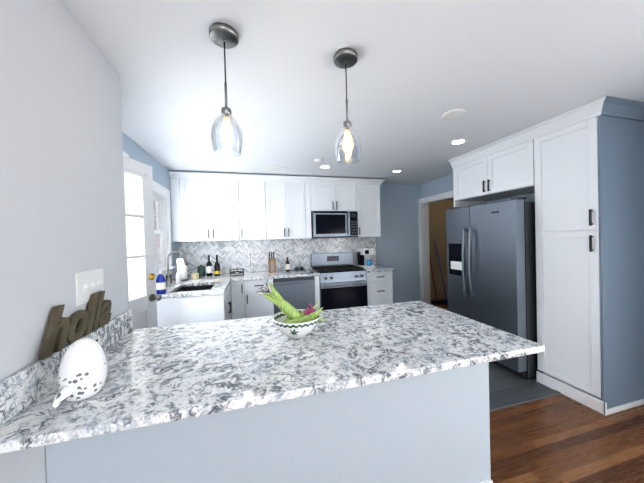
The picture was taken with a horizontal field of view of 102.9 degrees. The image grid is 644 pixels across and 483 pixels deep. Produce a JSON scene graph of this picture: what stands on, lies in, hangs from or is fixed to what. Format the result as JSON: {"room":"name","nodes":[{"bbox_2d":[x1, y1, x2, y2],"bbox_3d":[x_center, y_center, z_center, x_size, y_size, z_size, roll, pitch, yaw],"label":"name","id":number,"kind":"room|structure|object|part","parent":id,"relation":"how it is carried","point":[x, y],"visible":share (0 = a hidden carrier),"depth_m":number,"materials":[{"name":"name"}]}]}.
{"room":"kitchen","nodes":[
{"label":"kitchen","id":0,"kind":"room"},
{"bbox_2d":[0,0,127,482],"bbox_3d":[-0.773,0.245,-0.919,0.515,2.420,4.930,-2,1,-15],"label":"wall","id":1,"kind":"structure","parent":0,"point":[62,212],"depth_m":0.97,"materials":[{"name":"paint"}]},
{"bbox_2d":[75,268,103,305],"bbox_3d":[-1.059,0.203,1.184,0.020,0.140,0.200,-2,1,-15],"label":"switch plate","id":2,"kind":"object","parent":1,"relation":"attached to","point":[88,283],"visible":0.98,"depth_m":1.15,"materials":[{"name":"white plastic"}]},
{"bbox_2d":[122,132,178,272],"bbox_3d":[-1.917,0.234,2.657,0.150,2.420,2.570,-2,1,-15],"label":"wall","id":3,"kind":"structure","parent":0,"point":[132,149],"depth_m":3.01,"materials":[{"name":"paint"}]},
{"bbox_2d":[123,156,161,329],"bbox_3d":[-1.470,0.393,1.866,0.356,2.080,0.751,-2,1,-15],"label":"door","id":4,"kind":"structure","parent":3,"relation":"in","point":[143,297],"depth_m":2.10,"materials":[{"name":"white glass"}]},
{"bbox_2d":[153,181,175,278],"bbox_3d":[-1.980,-0.118,2.970,0.210,1.140,1.090,-2,1,-15],"label":"kitchen window","id":5,"kind":"structure","parent":3,"relation":"in","point":[159,248],"depth_m":3.33,"materials":[{"name":"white glass"}]},
{"bbox_2d":[45,362,490,482],"bbox_3d":[-0.040,0.973,1.226,1.963,0.878,0.130,-2,1,-15],"label":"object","id":6,"kind":"structure","parent":0,"point":[434,427],"depth_m":1.17,"materials":[{"name":"paint"}]},
{"bbox_2d":[0,301,544,453],"bbox_3d":[-0.068,0.456,1.351,2.003,0.150,0.910,-2,1,-15],"label":"countertop","id":7,"kind":"structure","parent":6,"relation":"on","point":[160,375],"depth_m":1.06,"materials":[{"name":"stone"}]},
{"bbox_2d":[39,291,111,359],"bbox_3d":[-1.021,0.324,1.091,0.016,0.166,0.440,-2,1,-15],"label":"sign","id":8,"kind":"object","parent":7,"relation":"on","point":[61,332],"visible":1,"depth_m":1.03,"materials":[{"name":"brown wood"}]},
{"bbox_2d":[52,338,107,407],"bbox_3d":[-0.815,0.428,0.859,0.124,0.194,0.171,-1,1,0],"label":"bird figurine","id":9,"kind":"object","parent":7,"relation":"on","point":[82,373],"visible":1,"depth_m":0.84,"materials":[{"name":"ceramic"}]},
{"bbox_2d":[255,281,326,338],"bbox_3d":[-0.162,0.351,1.362,0.365,0.302,0.258,-2,1,-15],"label":"fruit bowl","id":10,"kind":"object","parent":7,"relation":"on","point":[290,321],"visible":1,"depth_m":1.35,"materials":[{"name":"ceramic"}]},
{"bbox_2d":[179,184,419,302],"bbox_3d":[-0.225,0.168,4.513,4.680,2.420,0.156,-2,1,-15],"label":"wall","id":11,"kind":"structure","parent":0,"point":[395,245],"depth_m":4.73,"materials":[{"name":"tile"}]},
{"bbox_2d":[176,172,243,241],"bbox_3d":[-1.624,-0.502,3.877,0.844,0.989,0.346,-2,1,-15],"label":"upper cabinet","id":12,"kind":"object","parent":11,"relation":"attached to","point":[217,207],"depth_m":3.70,"materials":[{"name":"white wood"}]},
{"bbox_2d":[225,246,232,250],"bbox_3d":[-1.486,0.116,4.093,0.120,0.070,0.008,-2,1,-15],"label":"electrical outlet plate","id":13,"kind":"object","parent":11,"relation":"attached to","point":[228,248],"visible":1,"depth_m":4.09,"materials":[{"name":"white plastic"}]},
{"bbox_2d":[248,250,251,266],"bbox_3d":[-1.147,0.313,4.153,0.096,0.363,0.068,-2,1,-15],"label":"electrical outlet plate","id":14,"kind":"object","parent":11,"relation":"attached to","point":[250,253],"visible":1,"depth_m":4.17,"materials":[{"name":"white plastic"}]},
{"bbox_2d":[244,174,271,239],"bbox_3d":[-1.088,-0.518,4.021,0.510,0.989,0.346,-2,1,-15],"label":"upper cabinet","id":15,"kind":"object","parent":11,"relation":"attached to","point":[257,188],"depth_m":3.88,"materials":[{"name":"white wood"}]},
{"bbox_2d":[268,175,307,238],"bbox_3d":[-0.635,-0.531,4.142,0.674,0.989,0.346,-2,1,-15],"label":"upper cabinet","id":16,"kind":"object","parent":11,"relation":"attached to","point":[289,197],"depth_m":3.99,"materials":[{"name":"white wood"}]},
{"bbox_2d":[304,177,355,214],"bbox_3d":[0.153,-0.772,4.351,0.779,0.554,0.346,-2,1,-15],"label":"upper cabinet","id":17,"kind":"object","parent":11,"relation":"attached to","point":[324,193],"depth_m":4.17,"materials":[{"name":"white wood"}]},
{"bbox_2d":[311,211,357,237],"bbox_3d":[0.181,-0.276,4.301,0.756,0.428,0.460,-2,1,-15],"label":"microwave","id":18,"kind":"object","parent":17,"relation":"attached to","point":[334,224],"visible":1,"depth_m":4.12,"materials":[{"name":"metal"}]},
{"bbox_2d":[356,178,380,236],"bbox_3d":[0.748,-0.571,4.511,0.438,0.989,0.346,-2,1,-15],"label":"upper cabinet","id":19,"kind":"object","parent":11,"relation":"attached to","point":[367,190],"depth_m":4.35,"materials":[{"name":"white wood"}]},
{"bbox_2d":[60,0,643,184],"bbox_3d":[1.626,-1.105,1.357,6.700,0.100,8.100,-2,1,-15],"label":"ceiling","id":20,"kind":"structure","parent":0,"point":[496,70],"depth_m":1.57,"materials":[{"name":"paint"}]},
{"bbox_2d":[209,22,242,156],"bbox_3d":[-0.463,-0.710,1.235,0.148,0.574,0.148,-2,1,-15],"label":"pendant light","id":21,"kind":"object","parent":20,"relation":"hanging from","point":[224,35],"visible":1,"depth_m":1.21,"materials":[{"name":"clear glass"}]},
{"bbox_3d":[-0.467,-0.860,1.234,0.006,0.194,0.006,-2,1,-15],"label":"cord","id":22,"kind":"part","parent":21,"relation":"part of","materials":[{"name":"black metal"}]},
{"bbox_3d":[-0.462,-0.680,1.236,0.046,0.167,0.046,-2,1,-15],"label":"stem","id":23,"kind":"part","parent":21,"relation":"part of","materials":[{"name":"silver metal"}]},
{"bbox_3d":[-0.458,-0.516,1.238,0.148,0.185,0.148,-2,1,-15],"label":"lamp shade","id":24,"kind":"part","parent":21,"relation":"part of","materials":[{"name":"clear glass"}]},
{"bbox_3d":[-0.458,-0.532,1.237,0.062,0.128,0.062,-2,1,-15],"label":"bulb","id":25,"kind":"part","parent":21,"relation":"part of","materials":[{"name":"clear glass"}]},
{"bbox_2d":[262,165,286,171],"bbox_3d":[-0.661,-1.013,3.572,0.340,0.012,0.340,-2,1,-15],"label":"ceiling vent","id":26,"kind":"object","parent":20,"relation":"in","point":[275,168],"visible":1,"depth_m":3.55,"materials":[{"name":"white plastic"}]},
{"bbox_2d":[314,158,322,162],"bbox_3d":[-0.041,-1.015,3.230,0.110,0.034,0.110,-2,1,-15],"label":"smoke detector","id":27,"kind":"object","parent":20,"relation":"attached to","point":[318,160],"visible":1,"depth_m":3.20,"materials":[{"name":"white plastic"}]},
{"bbox_2d":[320,165,330,168],"bbox_3d":[0.045,-1.035,3.564,0.164,0.006,0.164,-2,1,-15],"label":"recessed light","id":28,"kind":"object","parent":20,"relation":"in","point":[325,166],"visible":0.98,"depth_m":3.54,"materials":[{"name":"white plastic"}]},
{"bbox_2d":[334,48,360,164],"bbox_3d":[0.137,-0.728,1.411,0.148,0.574,0.148,-2,1,-15],"label":"pendant light","id":29,"kind":"object","parent":20,"relation":"hanging from","point":[345,58],"visible":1,"depth_m":1.39,"materials":[{"name":"clear glass"}]},
{"bbox_3d":[0.133,-0.878,1.409,0.006,0.194,0.006,-2,1,-15],"label":"cord","id":30,"kind":"part","parent":29,"relation":"part of","materials":[{"name":"black metal"}]},
{"bbox_3d":[0.138,-0.698,1.411,0.046,0.167,0.046,-2,1,-15],"label":"stem","id":31,"kind":"part","parent":29,"relation":"part of","materials":[{"name":"silver metal"}]},
{"bbox_3d":[0.142,-0.534,1.413,0.148,0.185,0.148,-2,1,-15],"label":"lamp shade","id":32,"kind":"part","parent":29,"relation":"part of","materials":[{"name":"clear glass"}]},
{"bbox_3d":[0.142,-0.550,1.413,0.062,0.128,0.062,-2,1,-15],"label":"bulb","id":33,"kind":"part","parent":29,"relation":"part of","materials":[{"name":"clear glass"}]},
{"bbox_2d":[442,109,465,119],"bbox_3d":[1.085,-1.044,2.113,0.180,0.009,0.180,-2,1,-15],"label":"ceiling speaker","id":34,"kind":"object","parent":20,"relation":"attached to","point":[453,114],"visible":1,"depth_m":2.10,"materials":[{"name":"white plastic"}]},
{"bbox_2d":[450,139,466,144],"bbox_3d":[1.455,-1.062,2.740,0.164,0.006,0.164,-2,1,-15],"label":"recessed light","id":35,"kind":"object","parent":20,"relation":"in","point":[457,141],"visible":1,"depth_m":2.73,"materials":[{"name":"white plastic"}]},
{"bbox_2d":[429,199,453,299],"bbox_3d":[2.838,0.073,5.826,1.920,2.420,0.100,-2,1,-15],"label":"wall","id":36,"kind":"structure","parent":0,"point":[437,222],"depth_m":5.70,"materials":[{"name":"beige paint"}]},
{"bbox_2d":[418,173,534,301],"bbox_3d":[2.949,0.121,1.405,0.150,2.420,7.500,-2,1,-15],"label":"wall","id":37,"kind":"structure","parent":0,"point":[443,184],"depth_m":4.41,"materials":[{"name":"paint"}]},
{"bbox_2d":[418,191,453,303],"bbox_3d":[2.109,0.247,4.524,0.170,2.140,1.038,-2,1,-15],"label":"trim","id":38,"kind":"structure","parent":37,"relation":"attached to","point":[423,223],"depth_m":4.94,"materials":[{"name":"white wood"}]},
{"bbox_2d":[452,128,531,203],"bbox_3d":[2.142,-0.816,2.997,0.530,0.540,1.000,-2,1,-15],"label":"upper cabinet","id":39,"kind":"object","parent":37,"relation":"attached to","point":[499,170],"depth_m":2.87,"materials":[{"name":"paint"}]},
{"bbox_2d":[431,299,643,482],"bbox_3d":[1.692,1.389,1.385,6.700,0.050,8.100,-2,1,-15],"label":"floor","id":40,"kind":"structure","parent":0,"point":[560,438],"depth_m":1.77,"materials":[{"name":"brown wood"}]},
{"bbox_2d":[157,281,236,326],"bbox_3d":[-1.484,0.994,3.039,0.833,0.870,0.858,-2,1,-15],"label":"base cabinet","id":41,"kind":"object","parent":40,"relation":"on","point":[219,307],"depth_m":2.65,"materials":[{"name":"white wood"}]},
{"bbox_2d":[157,273,231,298],"bbox_3d":[-1.502,0.596,2.977,0.787,0.352,0.810,-2,1,-15],"label":"countertop","id":42,"kind":"structure","parent":41,"relation":"on","point":[213,284],"depth_m":3.18,"materials":[{"name":"stone"}]},
{"bbox_2d":[156,268,165,293],"bbox_3d":[-1.624,0.399,2.584,0.086,0.255,0.054,-2,1,-15],"label":"dish soap","id":43,"kind":"object","parent":42,"relation":"on","point":[160,284],"visible":1,"depth_m":2.56,"materials":[{"name":"blue plastic"}]},
{"bbox_2d":[166,251,187,286],"bbox_3d":[-1.706,0.315,3.028,0.242,0.416,0.093,-2,1,-15],"label":"faucet","id":44,"kind":"object","parent":42,"relation":"on","point":[168,282],"visible":1,"depth_m":2.98,"materials":[{"name":"silver metal"}]},
{"bbox_2d":[175,269,180,282],"bbox_3d":[-1.821,0.437,3.248,0.061,0.174,0.060,-2,1,-15],"label":"clear soap bottle","id":45,"kind":"object","parent":42,"relation":"on","point":[178,277],"visible":1,"depth_m":3.23,"materials":[{"name":"white plastic"}]},
{"bbox_2d":[171,269,319,280],"bbox_3d":[-1.095,0.469,3.853,2.034,0.139,0.674,-2,1,-15],"label":"countertop","id":46,"kind":"structure","parent":41,"relation":"on","point":[260,275],"depth_m":3.75,"materials":[{"name":"stone"}]},
{"bbox_2d":[177,255,188,280],"bbox_3d":[-1.885,0.347,3.458,0.150,0.351,0.150,-2,1,-15],"label":"paper towel holder","id":47,"kind":"object","parent":46,"relation":"on","point":[182,267],"visible":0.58,"depth_m":3.41,"materials":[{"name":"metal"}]},
{"bbox_2d":[191,273,198,278],"bbox_3d":[-1.764,0.480,3.563,0.104,0.078,0.104,-2,1,-15],"label":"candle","id":48,"kind":"object","parent":46,"relation":"on","point":[194,275],"visible":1,"depth_m":3.53,"materials":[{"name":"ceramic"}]},
{"bbox_2d":[197,265,204,276],"bbox_3d":[-1.799,0.431,3.823,0.104,0.172,0.104,-2,1,-15],"label":"canister","id":49,"kind":"object","parent":46,"relation":"on","point":[201,270],"visible":0.94,"depth_m":3.78,"materials":[{"name":"ceramic"}]},
{"bbox_2d":[206,255,211,276],"bbox_3d":[-1.669,0.357,3.795,0.075,0.312,0.075,-2,1,-15],"label":"wine bottle","id":50,"kind":"object","parent":46,"relation":"on","point":[209,267],"visible":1,"depth_m":3.77,"materials":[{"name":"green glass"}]},
{"bbox_2d":[214,255,219,275],"bbox_3d":[-1.563,0.354,3.824,0.083,0.312,0.083,-2,1,-15],"label":"wine bottle","id":51,"kind":"object","parent":46,"relation":"on","point":[217,269],"visible":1,"depth_m":3.80,"materials":[{"name":"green glass"}]},
{"bbox_2d":[230,268,243,275],"bbox_3d":[-1.252,0.453,3.775,0.200,0.100,0.046,-2,1,-15],"label":"box sign","id":52,"kind":"object","parent":46,"relation":"on","point":[236,272],"visible":1,"depth_m":3.76,"materials":[{"name":"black wood"}]},
{"bbox_2d":[268,252,275,272],"bbox_3d":[-0.793,0.328,4.059,0.110,0.320,0.092,-2,1,-15],"label":"knife block","id":53,"kind":"object","parent":46,"relation":"on","point":[271,265],"visible":1,"depth_m":4.02,"materials":[{"name":"brown wood"}]},
{"bbox_2d":[283,257,306,272],"bbox_3d":[-0.439,0.362,4.093,0.350,0.232,0.180,-2,1,-15],"label":"steel tray","id":54,"kind":"object","parent":46,"relation":"on","point":[288,270],"visible":1,"depth_m":4.05,"materials":[{"name":"silver metal"}]},
{"bbox_2d":[286,257,289,271],"bbox_3d":[-0.545,0.361,4.065,0.061,0.225,0.046,-2,1,-15],"label":"bottle","id":55,"kind":"object","parent":54,"relation":"on","point":[287,261],"depth_m":4.05,"materials":[{"name":"black glass"}]},
{"bbox_2d":[237,287,240,318],"bbox_3d":[-1.661,0.991,3.701,0.833,0.870,0.680,-2,1,-15],"label":"base cabinet","id":56,"kind":"object","parent":40,"relation":"on","point":[239,299],"depth_m":3.56,"materials":[{"name":"white wood"}]},
{"bbox_2d":[237,279,273,318],"bbox_3d":[-0.985,0.970,3.915,0.449,0.870,0.616,-2,1,-15],"label":"base cabinet","id":57,"kind":"object","parent":40,"relation":"on","point":[253,304],"depth_m":3.61,"materials":[{"name":"white wood"}]},
{"bbox_2d":[273,276,314,314],"bbox_3d":[-0.466,0.957,4.026,0.597,0.868,0.669,-2,1,-15],"label":"dishwasher","id":58,"kind":"object","parent":40,"relation":"on","point":[297,292],"visible":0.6,"depth_m":3.75,"materials":[{"name":"metal"}]},
{"bbox_2d":[310,252,367,309],"bbox_3d":[0.270,0.787,4.200,0.754,1.165,0.711,-2,1,-15],"label":"gas range","id":59,"kind":"object","parent":40,"relation":"on","point":[343,281],"visible":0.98,"depth_m":3.95,"materials":[{"name":"metal"}]},
{"bbox_2d":[366,271,392,305],"bbox_3d":[0.856,0.917,4.406,0.458,0.870,0.616,-2,1,-15],"label":"base cabinet","id":60,"kind":"object","parent":40,"relation":"on","point":[379,284],"depth_m":4.11,"materials":[{"name":"white wood"}]},
{"bbox_2d":[364,265,394,272],"bbox_3d":[0.858,0.462,4.390,0.487,0.039,0.644,-2,1,-15],"label":"countertop","id":61,"kind":"structure","parent":60,"relation":"on","point":[377,268],"depth_m":4.12,"materials":[{"name":"stone"}]},
{"bbox_2d":[357,248,374,267],"bbox_3d":[0.764,0.274,4.445,0.200,0.337,0.300,-2,1,-15],"label":"coffee maker","id":62,"kind":"object","parent":61,"relation":"on","point":[363,257],"visible":1,"depth_m":4.41,"materials":[{"name":"white plastic"}]},
{"bbox_2d":[430,258,443,303],"bbox_3d":[2.383,0.608,5.498,0.240,1.382,0.297,-2,1,-15],"label":"broom","id":63,"kind":"object","parent":40,"relation":"on","point":[438,301],"visible":0.72,"depth_m":5.41,"materials":[{"name":"black plastic"}]},
{"bbox_2d":[435,241,447,303],"bbox_3d":[2.645,0.641,5.527,0.200,1.302,0.376,-2,1,-15],"label":"mop","id":64,"kind":"object","parent":40,"relation":"on","point":[446,301],"visible":0.72,"depth_m":5.50,"materials":[{"name":"plastic"}]},
{"bbox_2d":[446,197,542,378],"bbox_3d":[2.034,0.450,2.953,0.777,1.775,0.910,-2,1,-15],"label":"refrigerator","id":65,"kind":"object","parent":40,"relation":"on","point":[491,264],"visible":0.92,"depth_m":2.62,"materials":[{"name":"metal"}]},
{"bbox_2d":[489,390,560,411],"bbox_3d":[1.468,1.358,2.123,1.370,0.008,0.060,-2,1,-15],"label":"trim","id":66,"kind":"structure","parent":40,"relation":"on","point":[506,404],"depth_m":2.18,"materials":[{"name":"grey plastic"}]},
{"bbox_2d":[528,100,643,415],"bbox_3d":[2.353,0.127,2.285,0.543,2.420,0.488,-2,1,-15],"label":"tall cabinet","id":67,"kind":"object","parent":40,"relation":"on","point":[578,172],"depth_m":2.09,"materials":[{"name":"paint"}]}
]}

